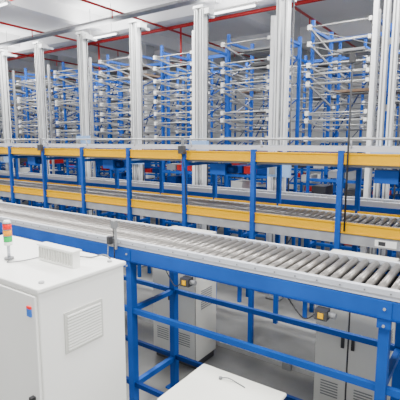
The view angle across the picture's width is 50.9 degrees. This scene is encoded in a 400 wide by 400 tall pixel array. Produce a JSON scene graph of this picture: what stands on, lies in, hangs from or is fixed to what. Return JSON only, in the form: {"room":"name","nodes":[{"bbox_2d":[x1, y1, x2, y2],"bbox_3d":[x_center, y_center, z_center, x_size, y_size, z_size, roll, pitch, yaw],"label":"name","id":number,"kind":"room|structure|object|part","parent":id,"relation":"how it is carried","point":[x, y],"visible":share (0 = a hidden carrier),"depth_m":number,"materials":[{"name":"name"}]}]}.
{"room":"distribution center","nodes":[
{"label":"distribution center","id":0,"kind":"room"},
{"bbox_2d":[0,0,393,73],"bbox_3d":[-5.962,-6.301,12.691,43.200,0.200,23.200,6,10,35],"label":"ceiling","id":1,"kind":"structure","parent":0,"point":[326,11],"depth_m":15.41,"materials":[{"name":"paint"}]},
{"bbox_2d":[0,0,10,6],"bbox_3d":[-5.397,-5.428,10.813,1.500,1.000,0.180,6,10,35],"label":"ceiling lamp","id":2,"kind":"object","parent":1,"relation":"hanging from","point":[2,2],"depth_m":10.48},
{"bbox_2d":[89,3,118,38],"bbox_3d":[-3.275,-5.855,13.814,1.500,1.000,0.180,6,10,35],"label":"ceiling lamp","id":3,"kind":"object","parent":1,"relation":"hanging from","point":[111,33],"depth_m":13.67,"materials":[{"name":"white plastic"}]},
{"bbox_2d":[0,0,208,47],"bbox_3d":[-4.778,-5.696,14.221,42.900,0.070,0.300,6,10,35],"label":"cable tray","id":4,"kind":"object","parent":1,"relation":"hanging from","point":[179,3],"visible":1,"depth_m":12.79,"materials":[{"name":"metal"}]},
{"bbox_2d":[214,0,257,14],"bbox_3d":[0.821,-5.451,10.974,1.500,1.000,0.180,6,10,35],"label":"ceiling lamp","id":5,"kind":"object","parent":1,"relation":"hanging from","point":[251,4],"depth_m":10.93,"materials":[{"name":"white plastic"}]},
{"bbox_2d":[0,196,399,399],"bbox_3d":[-5.938,1.119,13.607,43.000,0.150,23.000,6,10,35],"label":"floor","id":6,"kind":"structure","parent":0,"point":[289,339],"depth_m":6.25,"materials":[{"name":"grey concrete"}]},
{"bbox_2d":[0,79,15,170],"bbox_3d":[-7.371,-1.665,14.717,1.160,5.050,1.360,6,10,35],"label":"rack","id":7,"kind":"object","parent":6,"relation":"on","point":[1,133],"visible":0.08,"depth_m":14.72,"materials":[{"name":"metal"}]},
{"bbox_2d":[0,49,16,202],"bbox_3d":[-5.686,-1.607,12.600,0.490,5.530,0.662,1,8,10],"label":"mast","id":8,"kind":"object","parent":6,"relation":"on","point":[4,86],"visible":0.48,"depth_m":12.30,"materials":[{"name":"metal"}]},
{"bbox_2d":[0,90,27,198],"bbox_3d":[-8.505,-2.265,18.579,1.260,5.150,1.160,6,10,35],"label":"rack","id":9,"kind":"object","parent":6,"relation":"on","point":[24,90],"visible":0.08,"depth_m":18.56,"materials":[{"name":"metal"}]},
{"bbox_2d":[0,70,39,205],"bbox_3d":[-5.938,-1.524,13.724,1.160,5.050,1.360,6,10,35],"label":"rack","id":10,"kind":"object","parent":6,"relation":"on","point":[15,91],"visible":0.34,"depth_m":13.46,"materials":[{"name":"white metal"}]},
{"bbox_2d":[9,88,53,209],"bbox_3d":[-7.072,-2.124,17.585,1.260,5.150,1.160,6,10,35],"label":"rack","id":11,"kind":"object","parent":6,"relation":"on","point":[31,113],"visible":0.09,"depth_m":17.41,"materials":[{"name":"blue metal"}]},
{"bbox_2d":[33,41,53,208],"bbox_3d":[-4.253,-1.465,11.607,0.490,5.530,0.662,1,8,10],"label":"mast","id":12,"kind":"object","parent":6,"relation":"on","point":[39,46],"visible":0.45,"depth_m":11.28,"materials":[{"name":"metal"}]},
{"bbox_2d":[16,64,80,210],"bbox_3d":[-4.504,-1.383,12.730,1.160,5.050,1.360,6,10,35],"label":"rack","id":13,"kind":"object","parent":6,"relation":"on","point":[48,86],"visible":0.47,"depth_m":12.48,"materials":[{"name":"metal"}]},
{"bbox_2d":[32,83,77,207],"bbox_3d":[-5.638,-1.982,16.591,1.260,5.150,1.160,6,10,35],"label":"rack","id":14,"kind":"object","parent":6,"relation":"on","point":[66,86],"visible":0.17,"depth_m":16.37,"materials":[{"name":"metal"}]},
{"bbox_2d":[0,235,126,399],"bbox_3d":[-1.409,1.434,3.402,1.591,2.102,0.810,6,10,35],"label":"tall cabinet","id":15,"kind":"object","parent":6,"relation":"on","point":[62,329],"visible":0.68,"depth_m":2.80,"materials":[{"name":"grey metal"}]},
{"bbox_2d":[2,220,13,259],"bbox_3d":[-1.428,0.296,3.124,0.068,0.296,0.068,6,10,35],"label":"tower","id":16,"kind":"object","parent":15,"relation":"on","point":[7,226],"visible":1,"depth_m":3.10,"materials":[{"name":"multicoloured plastic"}]},
{"bbox_2d":[37,242,81,268],"bbox_3d":[-1.019,0.397,3.034,0.410,0.125,0.080,6,10,35],"label":"box","id":17,"kind":"object","parent":15,"relation":"on","point":[57,254],"visible":1,"depth_m":2.98,"materials":[{"name":"white plastic"}]},
{"bbox_2d":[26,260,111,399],"bbox_3d":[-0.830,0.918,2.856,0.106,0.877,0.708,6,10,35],"label":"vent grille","id":18,"kind":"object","parent":15,"relation":"attached to","point":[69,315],"depth_m":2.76,"materials":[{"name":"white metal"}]},
{"bbox_2d":[60,96,75,172],"bbox_3d":[-7.861,-3.219,24.215,1.960,5.450,1.260,6,10,35],"label":"rack","id":19,"kind":"object","parent":6,"relation":"on","point":[66,96],"visible":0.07,"depth_m":23.77,"materials":[{"name":"metal"}]},
{"bbox_2d":[61,81,109,211],"bbox_3d":[-4.205,-1.841,15.597,1.260,5.150,1.160,6,10,35],"label":"rack","id":20,"kind":"object","parent":6,"relation":"on","point":[100,84],"visible":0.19,"depth_m":15.45,"materials":[{"name":"metal"}]},
{"bbox_2d":[76,31,96,215],"bbox_3d":[-2.819,-1.324,10.613,0.490,5.530,0.662,1,8,10],"label":"mast","id":21,"kind":"object","parent":6,"relation":"on","point":[83,37],"visible":0.55,"depth_m":10.30,"materials":[{"name":"metal"}]},
{"bbox_2d":[54,57,123,219],"bbox_3d":[-3.071,-1.241,11.736,1.160,5.050,1.360,6,10,35],"label":"rack","id":22,"kind":"object","parent":6,"relation":"on","point":[93,108],"visible":0.55,"depth_m":11.49,"materials":[{"name":"metal"}]},
{"bbox_2d":[70,93,113,175],"bbox_3d":[-5.895,-3.025,22.852,1.960,5.450,1.260,6,10,35],"label":"rack","id":23,"kind":"object","parent":6,"relation":"on","point":[94,93],"visible":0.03,"depth_m":22.66,"materials":[{"name":"metal"}]},
{"bbox_2d":[101,88,130,174],"bbox_3d":[-3.929,-2.831,21.489,1.960,5.450,1.260,6,10,35],"label":"rack","id":24,"kind":"object","parent":6,"relation":"on","point":[128,114],"visible":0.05,"depth_m":21.23,"materials":[{"name":"metal"}]},
{"bbox_2d":[94,72,145,222],"bbox_3d":[-2.771,-1.700,14.604,1.260,5.150,1.160,6,10,35],"label":"rack","id":25,"kind":"object","parent":6,"relation":"on","point":[121,75],"visible":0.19,"depth_m":14.37,"materials":[{"name":"metal"}]},
{"bbox_2d":[98,49,170,226],"bbox_3d":[-1.637,-1.100,10.743,1.160,5.050,1.360,6,10,35],"label":"rack","id":26,"kind":"object","parent":6,"relation":"on","point":[122,175],"visible":0.48,"depth_m":10.57,"materials":[{"name":"metal"}]},
{"bbox_2d":[128,19,149,267],"bbox_3d":[-1.386,-1.182,9.619,0.490,5.530,0.662,1,8,10],"label":"mast","id":27,"kind":"object","parent":6,"relation":"on","point":[135,26],"visible":0.59,"depth_m":9.31,"materials":[{"name":"metal"}]},
{"bbox_2d":[143,71,184,226],"bbox_3d":[-1.337,-1.558,13.610,1.260,5.150,1.160,6,10,35],"label":"rack","id":28,"kind":"object","parent":6,"relation":"on","point":[147,171],"visible":0.23,"depth_m":13.45,"materials":[{"name":"blue metal"}]},
{"bbox_2d":[157,87,181,166],"bbox_3d":[-1.963,-2.637,20.126,1.960,5.450,1.260,6,10,35],"label":"rack","id":29,"kind":"object","parent":6,"relation":"on","point":[170,87],"visible":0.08,"depth_m":19.74,"materials":[{"name":"metal"}]},
{"bbox_2d":[44,6,300,191],"bbox_3d":[-2.295,-3.302,18.232,39.500,7.300,0.500,6,10,35],"label":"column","id":30,"kind":"structure","parent":6,"relation":"on","point":[147,50],"depth_m":17.69,"materials":[{"name":"paint"}]},
{"bbox_2d":[153,226,215,368],"bbox_3d":[-0.215,1.286,5.687,0.716,1.750,0.520,6,10,35],"label":"tall cabinet","id":31,"kind":"object","parent":6,"relation":"on","point":[202,314],"visible":0.37,"depth_m":5.52,"materials":[{"name":"grey metal"}]},
{"bbox_2d":[153,45,226,234],"bbox_3d":[-0.203,-0.958,9.749,1.160,5.050,1.360,6,10,35],"label":"rack","id":32,"kind":"object","parent":6,"relation":"on","point":[177,179],"visible":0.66,"depth_m":9.62,"materials":[{"name":"metal"}]},
{"bbox_2d":[0,202,399,399],"bbox_3d":[-7.465,0.554,9.412,29.229,2.150,0.926,6,10,35],"label":"conveyor","id":33,"kind":"object","parent":6,"relation":"on","point":[361,285],"visible":0.76,"depth_m":3.82,"materials":[{"name":"metal"}]},
{"bbox_3d":[-7.429,-0.215,9.334,29.206,0.205,0.820,6,10,35],"label":"frame","id":34,"kind":"part","parent":33,"relation":"part of","materials":[{"name":"metal"}]},
{"bbox_2d":[0,53,399,343],"bbox_3d":[-6.660,-0.639,11.478,32.010,3.930,0.985,6,10,35],"label":"conveyor","id":35,"kind":"object","parent":6,"relation":"on","point":[356,228],"visible":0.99,"depth_m":6.27,"materials":[{"name":"metal"}]},
{"bbox_3d":[-6.904,-1.025,11.609,31.340,1.299,0.814,6,10,35],"label":"frame","id":36,"kind":"part","parent":35,"relation":"part of","materials":[{"name":"metal"}]},
{"bbox_3d":[2.178,0.521,4.930,0.240,0.080,0.006,6,10,35],"label":"label plate","id":37,"kind":"part","parent":35,"relation":"part of","materials":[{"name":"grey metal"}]},
{"bbox_2d":[0,170,399,317],"bbox_3d":[-6.362,0.132,12.700,31.224,2.060,0.390,6,10,35],"label":"conveyor","id":38,"kind":"object","parent":6,"relation":"on","point":[374,205],"visible":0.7,"depth_m":7.63,"materials":[{"name":"metal"}]},
{"bbox_2d":[175,83,224,183],"bbox_3d":[0.003,-2.443,18.763,1.960,5.450,1.260,6,10,35],"label":"rack","id":39,"kind":"object","parent":6,"relation":"on","point":[213,83],"visible":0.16,"depth_m":18.66,"materials":[{"name":"metal"}]},
{"bbox_2d":[189,4,214,229],"bbox_3d":[0.048,-1.041,8.626,0.490,5.530,0.662,1,8,10],"label":"mast","id":40,"kind":"object","parent":6,"relation":"on","point":[202,13],"visible":0.52,"depth_m":8.35,"materials":[{"name":"metal"}]},
{"bbox_2d":[175,59,231,234],"bbox_3d":[0.096,-1.417,12.616,1.260,5.150,1.160,6,10,35],"label":"rack","id":41,"kind":"object","parent":6,"relation":"on","point":[211,124],"visible":0.26,"depth_m":12.30,"materials":[{"name":"metal"}]},
{"bbox_2d":[157,364,285,399],"bbox_3d":[0.150,1.925,2.921,0.690,1.266,0.565,6,10,35],"label":"cabinet","id":42,"kind":"object","parent":6,"relation":"on","point":[207,382],"visible":1,"depth_m":2.92,"materials":[{"name":"grey metal"}]},
{"bbox_2d":[220,74,267,183],"bbox_3d":[1.969,-2.249,17.400,1.960,5.450,1.260,6,10,35],"label":"rack","id":43,"kind":"object","parent":6,"relation":"on","point":[222,102],"visible":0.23,"depth_m":17.39,"materials":[{"name":"metal"}]},
{"bbox_2d":[229,55,269,241],"bbox_3d":[1.530,-1.275,11.622,1.260,5.150,1.160,6,10,35],"label":"rack","id":44,"kind":"object","parent":6,"relation":"on","point":[247,63],"visible":0.25,"depth_m":11.54,"materials":[{"name":"metal"}]},
{"bbox_2d":[124,311,390,399],"bbox_3d":[-6.528,1.389,10.857,29.200,0.090,0.200,6,10,35],"label":"duct","id":45,"kind":"object","parent":6,"relation":"on","point":[285,366],"visible":0.12,"depth_m":5.70,"materials":[{"name":"metal"}]},
{"bbox_2d":[220,34,301,245],"bbox_3d":[1.230,-0.817,8.755,1.160,5.050,1.360,6,10,35],"label":"rack","id":46,"kind":"object","parent":6,"relation":"on","point":[263,65],"visible":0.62,"depth_m":8.65,"materials":[{"name":"metal"}]},
{"bbox_2d":[265,0,296,301],"bbox_3d":[1.481,-0.899,7.632,0.490,5.530,0.662,1,8,10],"label":"mast","id":47,"kind":"object","parent":6,"relation":"on","point":[280,52],"visible":0.49,"depth_m":7.40,"materials":[{"name":"metal"}]},
{"bbox_2d":[297,71,336,192],"bbox_3d":[3.935,-2.055,16.037,1.960,5.450,1.260,6,10,35],"label":"rack","id":48,"kind":"object","parent":6,"relation":"on","point":[320,175],"visible":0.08,"depth_m":15.67,"materials":[{"name":"metal"}]},
{"bbox_2d":[284,42,353,250],"bbox_3d":[2.963,-1.134,10.629,1.260,5.150,1.160,6,10,35],"label":"rack","id":49,"kind":"object","parent":6,"relation":"on","point":[339,58],"visible":0.46,"depth_m":10.47,"materials":[{"name":"metal"}]},
{"bbox_2d":[304,9,392,254],"bbox_3d":[2.664,-0.675,7.761,1.160,5.050,1.360,6,10,35],"label":"rack","id":50,"kind":"object","parent":6,"relation":"on","point":[326,189],"visible":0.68,"depth_m":7.57,"materials":[{"name":"metal"}]},
{"bbox_2d":[313,249,398,399],"bbox_3d":[1.623,1.468,4.412,0.686,1.750,0.520,6,10,35],"label":"tall cabinet","id":51,"kind":"object","parent":6,"relation":"on","point":[355,358],"visible":0.4,"depth_m":4.25,"materials":[{"name":"grey metal"}]},
{"bbox_2d":[335,67,399,194],"bbox_3d":[5.901,-1.861,14.675,1.960,5.450,1.260,6,10,35],"label":"rack","id":52,"kind":"object","parent":6,"relation":"on","point":[398,71],"visible":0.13,"depth_m":14.72,"materials":[{"name":"metal"}]},
{"bbox_2d":[358,39,399,251],"bbox_3d":[4.396,-0.993,9.635,1.260,5.150,1.160,6,10,35],"label":"rack","id":53,"kind":"object","parent":6,"relation":"on","point":[397,196],"visible":0.18,"depth_m":9.39,"materials":[{"name":"metal"}]},
{"bbox_2d":[360,0,399,255],"bbox_3d":[2.915,-0.758,6.638,0.490,5.530,0.662,1,8,10],"label":"mast","id":54,"kind":"object","parent":6,"relation":"on","point":[394,41],"visible":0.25,"depth_m":6.46,"materials":[{"name":"metal"}]},
{"bbox_2d":[0,33,399,193],"bbox_3d":[0.634,-3.916,22.546,43.200,7.300,0.200,6,10,35],"label":"wall","id":55,"kind":"structure","parent":0,"point":[345,45],"depth_m":20.61,"materials":[{"name":"paint"}]},
{"bbox_2d":[0,0,399,83],"bbox_3d":[-5.938,-5.886,12.610,43.000,0.600,23.000,6,10,35],"label":"beam","id":56,"kind":"structure","parent":55,"relation":"attached to","point":[45,8],"depth_m":15.37,"materials":[{"name":"metal"}]},
{"bbox_2d":[0,0,355,86],"bbox_3d":[-5.708,-5.078,13.056,42.800,1.275,21.800,6,10,35],"label":"pipe","id":57,"kind":"object","parent":56,"relation":"attached to","point":[301,2],"visible":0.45,"depth_m":14.20,"materials":[{"name":"metal"}]}
]}

